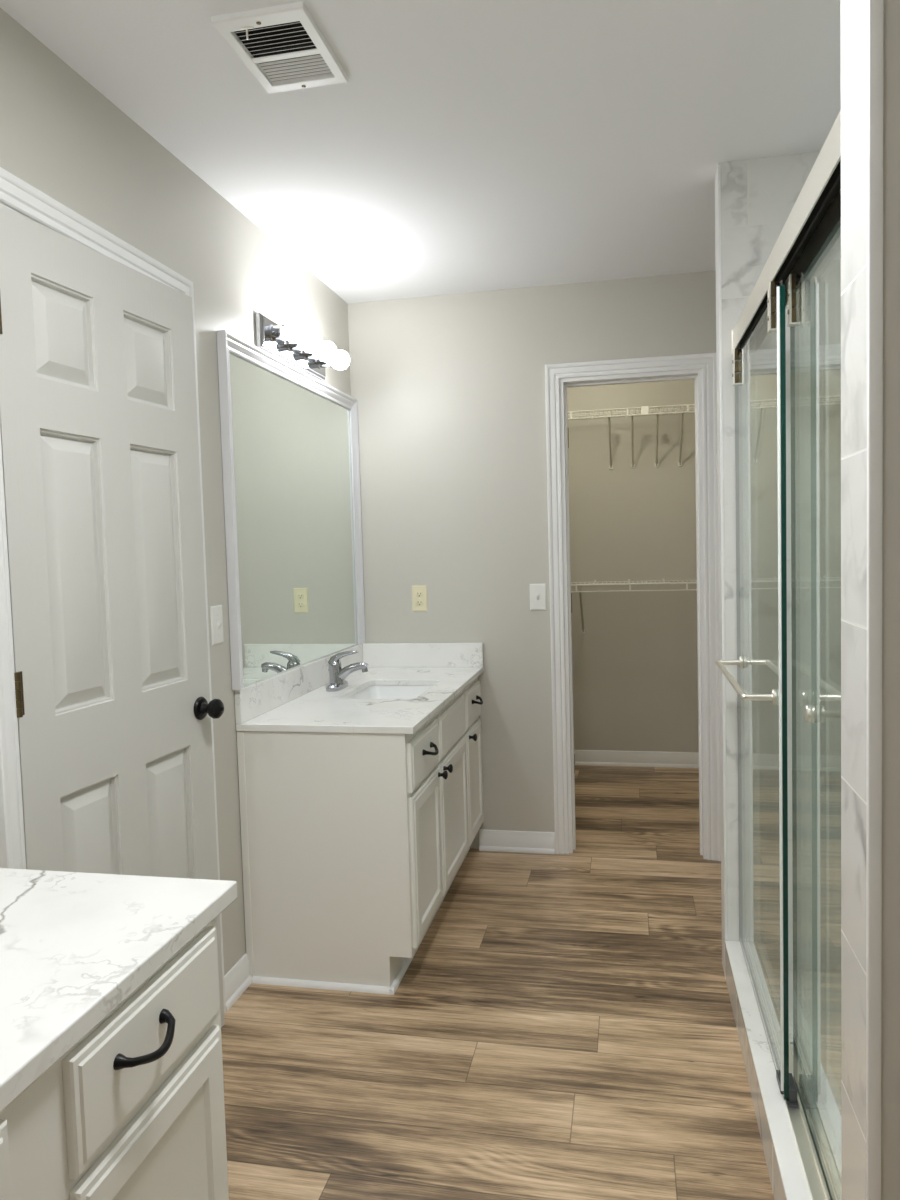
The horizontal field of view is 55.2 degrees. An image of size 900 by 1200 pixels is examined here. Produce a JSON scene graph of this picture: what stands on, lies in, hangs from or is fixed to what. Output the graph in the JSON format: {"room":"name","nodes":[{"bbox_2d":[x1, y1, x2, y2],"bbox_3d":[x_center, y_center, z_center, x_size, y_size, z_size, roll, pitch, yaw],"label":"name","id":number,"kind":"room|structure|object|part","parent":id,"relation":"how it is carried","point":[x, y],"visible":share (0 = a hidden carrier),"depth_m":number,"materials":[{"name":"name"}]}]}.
{"room":"bathroom","nodes":[
{"label":"bathroom","id":0,"kind":"room"},
{"bbox_2d":[0,8,350,975],"bbox_3d":[-0.965,0.060,1.554,0.120,2.440,5.037,-1,4,12],"label":"wall","id":1,"kind":"structure","parent":0,"point":[61,136],"depth_m":2.48,"materials":[{"name":"grey paint"}]},
{"bbox_2d":[0,202,36,221],"bbox_3d":[-0.851,0.219,2.081,0.122,2.052,0.732,-1,4,12],"label":"trim","id":2,"kind":"structure","parent":1,"relation":"attached to","point":[1,203],"depth_m":1.73,"materials":[{"name":"white paint"}]},
{"bbox_2d":[0,204,224,1027],"bbox_3d":[-0.749,0.218,2.039,0.107,2.030,0.718,-1,4,16],"label":"door","id":3,"kind":"structure","parent":1,"relation":"in","point":[115,710],"depth_m":1.98,"materials":[{"name":"white paint"}]},
{"bbox_3d":[-0.646,0.295,2.335,0.072,0.064,0.064,-1,4,16],"label":"knob","id":4,"kind":"part","parent":3,"relation":"part of","materials":[{"name":"black metal"}]},
{"bbox_2d":[0,167,225,1012],"bbox_3d":[-0.785,0.189,2.065,0.018,2.111,0.850,-1,4,12],"label":"trim","id":5,"kind":"structure","parent":1,"relation":"attached to","point":[15,193],"depth_m":1.71,"materials":[{"name":"white paint"}]},
{"bbox_2d":[210,605,223,645],"bbox_3d":[-0.686,0.074,2.555,0.016,0.115,0.070,-1,4,12],"label":"light switch","id":6,"kind":"object","parent":1,"relation":"attached to","point":[216,616],"visible":1,"depth_m":2.55,"materials":[{"name":"white plastic"}]},
{"bbox_2d":[224,953,251,1010],"bbox_3d":[-0.651,1.164,2.628,0.021,0.090,0.174,-1,4,12],"label":"baseboard","id":7,"kind":"structure","parent":1,"relation":"attached to","point":[238,979],"depth_m":2.63,"materials":[{"name":"white paint"}]},
{"bbox_2d":[217,330,364,689],"bbox_3d":[-0.541,-0.306,3.237,0.030,1.088,1.280,-1,4,12],"label":"framed mirror","id":8,"kind":"object","parent":1,"relation":"attached to","point":[290,439],"visible":1,"depth_m":3.07,"materials":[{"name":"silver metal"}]},
{"bbox_2d":[234,644,362,723],"bbox_3d":[-0.527,0.290,3.281,0.019,0.107,1.270,-1,4,12],"label":"backsplash","id":9,"kind":"structure","parent":1,"relation":"attached to","point":[255,699],"depth_m":3.00,"materials":[{"name":"white stone"}]},
{"bbox_2d":[255,312,349,380],"bbox_3d":[-0.511,-0.916,3.137,0.150,0.112,0.610,-1,4,12],"label":"vanity light","id":10,"kind":"object","parent":1,"relation":"attached to","point":[291,343],"visible":1,"depth_m":3.03,"materials":[{"name":"white glass"}]},
{"bbox_2d":[269,320,306,342],"bbox_3d":[-0.544,-0.905,2.911,0.123,0.076,0.076,-1,4,12],"label":"bulb","id":11,"kind":"object","parent":10,"relation":"attached to","point":[294,331],"depth_m":2.89,"materials":[{"name":"white glass"}]},
{"bbox_2d":[286,331,322,352],"bbox_3d":[-0.513,-0.915,3.059,0.123,0.076,0.076,-1,4,12],"label":"bulb","id":12,"kind":"object","parent":10,"relation":"attached to","point":[312,343],"depth_m":3.04,"materials":[{"name":"white glass"}]},
{"bbox_2d":[302,341,336,361],"bbox_3d":[-0.483,-0.925,3.208,0.123,0.076,0.076,-1,4,12],"label":"bulb","id":13,"kind":"object","parent":10,"relation":"attached to","point":[328,351],"depth_m":3.19,"materials":[{"name":"white glass"}]},
{"bbox_2d":[317,350,349,369],"bbox_3d":[-0.452,-0.935,3.357,0.123,0.076,0.076,-1,4,12],"label":"bulb","id":14,"kind":"object","parent":10,"relation":"attached to","point":[341,361],"depth_m":3.33,"materials":[{"name":"white glass"}]},
{"bbox_2d":[0,0,840,302],"bbox_3d":[0.329,-1.272,1.926,2.540,0.100,6.700,-1,4,12],"label":"ceiling","id":15,"kind":"structure","parent":0,"point":[466,146],"depth_m":2.20,"materials":[{"name":"white paint"}]},
{"bbox_2d":[211,1,347,92],"bbox_3d":[-0.360,-1.181,1.873,0.198,0.035,0.285,-1,4,12],"label":"ceiling vent","id":16,"kind":"object","parent":15,"relation":"in","point":[282,46],"visible":1,"depth_m":1.86,"materials":[{"name":"white metal"}]},
{"bbox_3d":[-0.418,-1.169,1.775,0.029,0.024,0.006,-1,4,12],"label":"damper lever","id":17,"kind":"part","parent":16,"relation":"part of","materials":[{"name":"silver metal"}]},
{"bbox_2d":[221,765,773,1199],"bbox_3d":[0.411,1.219,2.134,2.540,0.020,6.580,-1,4,12],"label":"floor","id":18,"kind":"structure","parent":0,"point":[560,1026],"depth_m":2.31,"materials":[{"name":"brown wood"}]},
{"bbox_2d":[0,918,228,1199],"bbox_3d":[-0.768,0.943,0.682,0.591,0.772,1.600,-1,4,12],"label":"vanity cabinet","id":19,"kind":"object","parent":18,"relation":"on","point":[135,1109],"visible":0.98,"depth_m":1.14,"materials":[{"name":"white paint"}]},
{"bbox_2d":[0,868,237,1111],"bbox_3d":[-0.793,0.541,0.682,0.553,0.030,1.662,-1,4,12],"label":"countertop","id":20,"kind":"structure","parent":19,"relation":"on","point":[74,946],"depth_m":1.21,"materials":[{"name":"stone"}]},
{"bbox_3d":[-0.410,0.603,1.193,0.016,0.145,0.364,-1,4,12],"label":"drawer","id":21,"kind":"part","parent":19,"relation":"part of","materials":[{"name":"white paint"}]},
{"bbox_3d":[-0.394,0.588,1.144,0.037,0.029,0.128,-1,4,12],"label":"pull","id":22,"kind":"part","parent":19,"relation":"part of","materials":[{"name":"black metal"}]},
{"bbox_3d":[-0.401,0.928,1.213,0.016,0.473,0.364,-1,4,12],"label":"cabinet door","id":23,"kind":"part","parent":19,"relation":"part of","materials":[{"name":"white paint"}]},
{"bbox_2d":[237,677,483,994],"bbox_3d":[-0.235,0.761,3.248,0.591,0.797,1.278,-1,4,12],"label":"vanity cabinet","id":24,"kind":"object","parent":18,"relation":"on","point":[353,844],"visible":0.98,"depth_m":2.65,"materials":[{"name":"white paint"}]},
{"bbox_3d":[-0.386,0.801,2.649,0.538,0.797,0.019,-1,4,12],"label":"panel","id":25,"kind":"part","parent":24,"relation":"part of","materials":[{"name":"white paint"}]},
{"bbox_2d":[236,667,483,733],"bbox_3d":[-0.258,0.350,3.229,0.566,0.023,1.270,-1,4,12],"label":"countertop","id":26,"kind":"structure","parent":24,"relation":"on","point":[319,710],"depth_m":2.91,"materials":[{"name":"white stone"}]},
{"bbox_2d":[326,650,367,691],"bbox_3d":[-0.391,0.266,3.292,0.162,0.146,0.156,-1,4,12],"label":"faucet","id":27,"kind":"object","parent":26,"relation":"on","point":[337,674],"visible":1,"depth_m":3.28,"materials":[{"name":"silver metal"}]},
{"bbox_3d":[-0.433,0.327,3.305,0.058,0.024,0.156,-1,4,12],"label":"deck plate","id":28,"kind":"part","parent":27,"relation":"part of","materials":[{"name":"silver metal"}]},
{"bbox_3d":[-0.409,0.223,3.293,0.121,0.061,0.048,-1,4,12],"label":"lever","id":29,"kind":"part","parent":27,"relation":"part of","materials":[{"name":"silver metal"}]},
{"bbox_3d":[-0.379,0.277,3.290,0.138,0.080,0.042,-1,4,12],"label":"spout","id":30,"kind":"part","parent":27,"relation":"part of","materials":[{"name":"silver metal"}]},
{"bbox_2d":[347,685,431,698],"bbox_3d":[-0.220,0.430,3.268,0.349,0.142,0.490,-1,4,12],"label":"sink","id":31,"kind":"object","parent":26,"relation":"in","point":[375,691],"visible":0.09,"depth_m":3.47,"materials":[{"name":"white ceramic"}]},
{"bbox_3d":[-0.267,1.151,3.280,0.462,0.017,1.278,-1,4,12],"label":"shoe moulding","id":32,"kind":"part","parent":24,"relation":"part of","materials":[{"name":"white paint"}]},
{"bbox_3d":[-0.082,0.495,2.772,0.016,0.152,0.372,-1,4,12],"label":"drawer","id":33,"kind":"part","parent":24,"relation":"part of","materials":[{"name":"white paint"}]},
{"bbox_3d":[-0.073,0.818,2.792,0.016,0.464,0.372,-1,4,12],"label":"cabinet door","id":34,"kind":"part","parent":24,"relation":"part of","materials":[{"name":"white paint"}]},
{"bbox_3d":[-0.056,0.482,2.766,0.037,0.029,0.124,-1,4,12],"label":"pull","id":35,"kind":"part","parent":24,"relation":"part of","materials":[{"name":"black metal"}]},
{"bbox_3d":[-0.024,0.594,2.926,0.032,0.031,0.031,-1,4,12],"label":"knob","id":36,"kind":"part","parent":24,"relation":"part of","materials":[{"name":"black metal"}]},
{"bbox_3d":[-0.007,0.702,3.204,0.020,0.684,1.262,-1,4,12],"label":"frame","id":37,"kind":"part","parent":24,"relation":"part of","materials":[{"name":"white paint"}]},
{"bbox_3d":[-0.006,0.589,3.010,0.032,0.031,0.031,-1,4,12],"label":"knob","id":38,"kind":"part","parent":24,"relation":"part of","materials":[{"name":"black metal"}]},
{"bbox_3d":[0.018,0.790,3.226,0.016,0.464,0.466,-1,4,12],"label":"cabinet door","id":39,"kind":"part","parent":24,"relation":"part of","materials":[{"name":"white paint"}]},
{"bbox_3d":[0.095,0.439,3.621,0.016,0.152,0.330,-1,4,12],"label":"drawer","id":40,"kind":"part","parent":24,"relation":"part of","materials":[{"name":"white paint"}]},
{"bbox_3d":[0.094,0.557,3.491,0.032,0.031,0.031,-1,4,12],"label":"knob","id":41,"kind":"part","parent":24,"relation":"part of","materials":[{"name":"black metal"}]},
{"bbox_3d":[0.104,0.762,3.641,0.016,0.464,0.330,-1,4,12],"label":"cabinet door","id":42,"kind":"part","parent":24,"relation":"part of","materials":[{"name":"white paint"}]},
{"bbox_3d":[0.120,0.424,3.615,0.037,0.029,0.124,-1,4,12],"label":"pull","id":43,"kind":"part","parent":24,"relation":"part of","materials":[{"name":"black metal"}]},
{"bbox_2d":[725,941,841,1199],"bbox_3d":[0.750,1.151,1.907,0.116,0.124,1.476,-1,4,12],"label":"shower curb","id":44,"kind":"object","parent":18,"relation":"on","point":[784,1166],"visible":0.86,"depth_m":1.94,"materials":[{"name":"stone"}]},
{"bbox_2d":[741,947,839,1199],"bbox_3d":[0.758,1.082,1.901,0.048,0.013,1.475,-1,4,12],"label":"track","id":45,"kind":"object","parent":44,"relation":"on","point":[815,1180],"visible":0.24,"depth_m":1.79,"materials":[{"name":"white metal"}]},
{"bbox_2d":[776,1070,797,1107],"bbox_3d":[0.741,1.071,1.892,0.031,0.031,0.090,-1,4,12],"label":"guide","id":46,"kind":"object","parent":45,"relation":"on","point":[792,1102],"visible":0.81,"depth_m":1.86,"materials":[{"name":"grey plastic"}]},
{"bbox_2d":[773,969,840,1167],"bbox_3d":[1.151,1.184,1.826,0.700,0.045,1.476,-1,4,12],"label":"shower pan","id":47,"kind":"object","parent":18,"relation":"on","point":[818,993],"depth_m":2.26,"materials":[{"name":"white"}]},
{"bbox_2d":[348,271,715,848],"bbox_3d":[0.719,-0.117,3.709,2.300,2.440,0.120,-1,4,12],"label":"wall","id":48,"kind":"structure","parent":0,"point":[449,390],"depth_m":3.76,"materials":[{"name":"grey paint"}]},
{"bbox_2d":[412,585,427,610],"bbox_3d":[-0.135,-0.007,3.828,0.070,0.115,0.008,-1,4,12],"label":"electrical outlet","id":49,"kind":"object","parent":48,"relation":"attached to","point":[419,593],"visible":1,"depth_m":3.83,"materials":[{"name":"beige plastic"}]},
{"bbox_2d":[416,591,422,596],"bbox_3d":[-0.136,-0.026,3.824,0.034,0.025,0.003,-1,4,12],"label":"receptacle","id":50,"kind":"object","parent":49,"relation":"attached to","point":[418,593],"depth_m":3.82,"materials":[{"name":"beige plastic"}]},
{"bbox_2d":[416,600,422,605],"bbox_3d":[-0.135,0.013,3.826,0.034,0.025,0.003,-1,4,12],"label":"receptacle","id":51,"kind":"object","parent":49,"relation":"attached to","point":[418,602],"depth_m":3.83,"materials":[{"name":"beige plastic"}]},
{"bbox_2d":[363,643,483,666],"bbox_3d":[-0.123,0.245,3.834,0.547,0.107,0.020,-1,4,12],"label":"backsplash","id":52,"kind":"structure","parent":48,"relation":"attached to","point":[374,654],"depth_m":3.82,"materials":[{"name":"white stone"}]},
{"bbox_2d":[479,829,554,853],"bbox_3d":[0.295,1.067,3.803,0.335,0.090,0.021,-1,4,12],"label":"baseboard","id":53,"kind":"structure","parent":48,"relation":"attached to","point":[489,840],"depth_m":3.80,"materials":[{"name":"white paint"}]},
{"bbox_2d":[530,584,545,609],"bbox_3d":[0.379,-0.013,3.716,0.070,0.115,0.016,-1,4,12],"label":"light switch","id":54,"kind":"object","parent":48,"relation":"attached to","point":[537,591],"visible":1,"depth_m":3.72,"materials":[{"name":"white plastic"}]},
{"bbox_2d":[545,353,720,860],"bbox_3d":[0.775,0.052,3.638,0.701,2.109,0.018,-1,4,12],"label":"trim","id":55,"kind":"structure","parent":48,"relation":"attached to","point":[706,362],"depth_m":3.62,"materials":[{"name":"white paint"}]},
{"bbox_2d":[567,379,698,751],"bbox_3d":[1.130,-0.218,5.196,2.000,2.440,0.120,-1,4,12],"label":"wall","id":56,"kind":"structure","parent":0,"point":[635,660],"depth_m":5.14,"materials":[{"name":"grey paint"}]},
{"bbox_2d":[567,404,694,468],"bbox_3d":[1.065,-0.930,4.937,1.754,0.321,0.319,-1,4,12],"label":"wire shelf","id":57,"kind":"object","parent":56,"relation":"attached to","point":[644,410],"visible":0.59,"depth_m":4.86,"materials":[{"name":"white metal"}]},
{"bbox_3d":[1.062,-1.077,4.933,1.754,0.008,0.305,-1,4,12],"label":"long rod","id":58,"kind":"part","parent":57,"relation":"part of","materials":[{"name":"white plastic"}]},
{"bbox_3d":[1.079,-1.049,4.766,0.040,0.048,0.006,-1,4,12],"label":"splice plate","id":59,"kind":"part","parent":57,"relation":"part of","materials":[{"name":"white plastic"}]},
{"bbox_2d":[571,579,696,632],"bbox_3d":[1.093,0.046,4.999,1.754,0.321,0.312,-1,4,12],"label":"wire shelf","id":60,"kind":"object","parent":56,"relation":"attached to","point":[662,580],"visible":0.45,"depth_m":4.91,"materials":[{"name":"white metal"}]},
{"bbox_3d":[1.089,-0.100,4.991,1.754,0.008,0.305,-1,4,12],"label":"long rod","id":61,"kind":"part","parent":60,"relation":"part of","materials":[{"name":"white plastic"}]},
{"bbox_2d":[574,750,698,767],"bbox_3d":[1.149,0.959,5.197,1.760,0.090,0.021,-1,4,12],"label":"baseboard","id":62,"kind":"structure","parent":56,"relation":"attached to","point":[582,757],"depth_m":5.20,"materials":[{"name":"white paint"}]},
{"bbox_2d":[715,151,840,978],"bbox_3d":[1.228,-0.061,2.538,0.827,2.440,0.105,-1,4,12],"label":"wall","id":63,"kind":"structure","parent":0,"point":[758,195],"depth_m":2.53,"materials":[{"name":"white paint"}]},
{"bbox_2d":[717,165,726,939],"bbox_3d":[0.813,-0.111,2.569,0.008,2.310,0.009,-1,4,12],"label":"trim","id":64,"kind":"structure","parent":63,"relation":"attached to","point":[718,166],"depth_m":2.56,"materials":[{"name":"white paint"}]},
{"bbox_2d":[731,110,840,354],"bbox_3d":[0.709,-0.706,1.793,0.072,0.072,1.476,-1,4,12],"label":"header rail","id":65,"kind":"object","parent":63,"relation":"attached to","point":[816,211],"visible":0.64,"depth_m":1.64,"materials":[{"name":"white metal"}]},
{"bbox_2d":[715,218,840,1199],"bbox_3d":[0.730,0.204,1.850,0.193,1.757,1.466,-1,4,12],"label":"door","id":66,"kind":"structure","parent":65,"relation":"hanging from","point":[749,937],"depth_m":1.89,"materials":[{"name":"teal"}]},
{"bbox_2d":[841,0,899,1199],"bbox_3d":[0.903,0.042,0.975,0.827,2.440,0.140,-1,4,12],"label":"wall","id":67,"kind":"structure","parent":0,"point":[853,12],"depth_m":1.02,"materials":[{"name":"grey paint"}]},
{"bbox_2d":[866,0,882,1199],"bbox_3d":[0.488,0.053,0.991,0.015,2.440,0.010,-1,4,12],"label":"trim","id":68,"kind":"structure","parent":67,"relation":"attached to","point":[874,7],"depth_m":0.98,"materials":[{"name":"white paint"}]}
]}

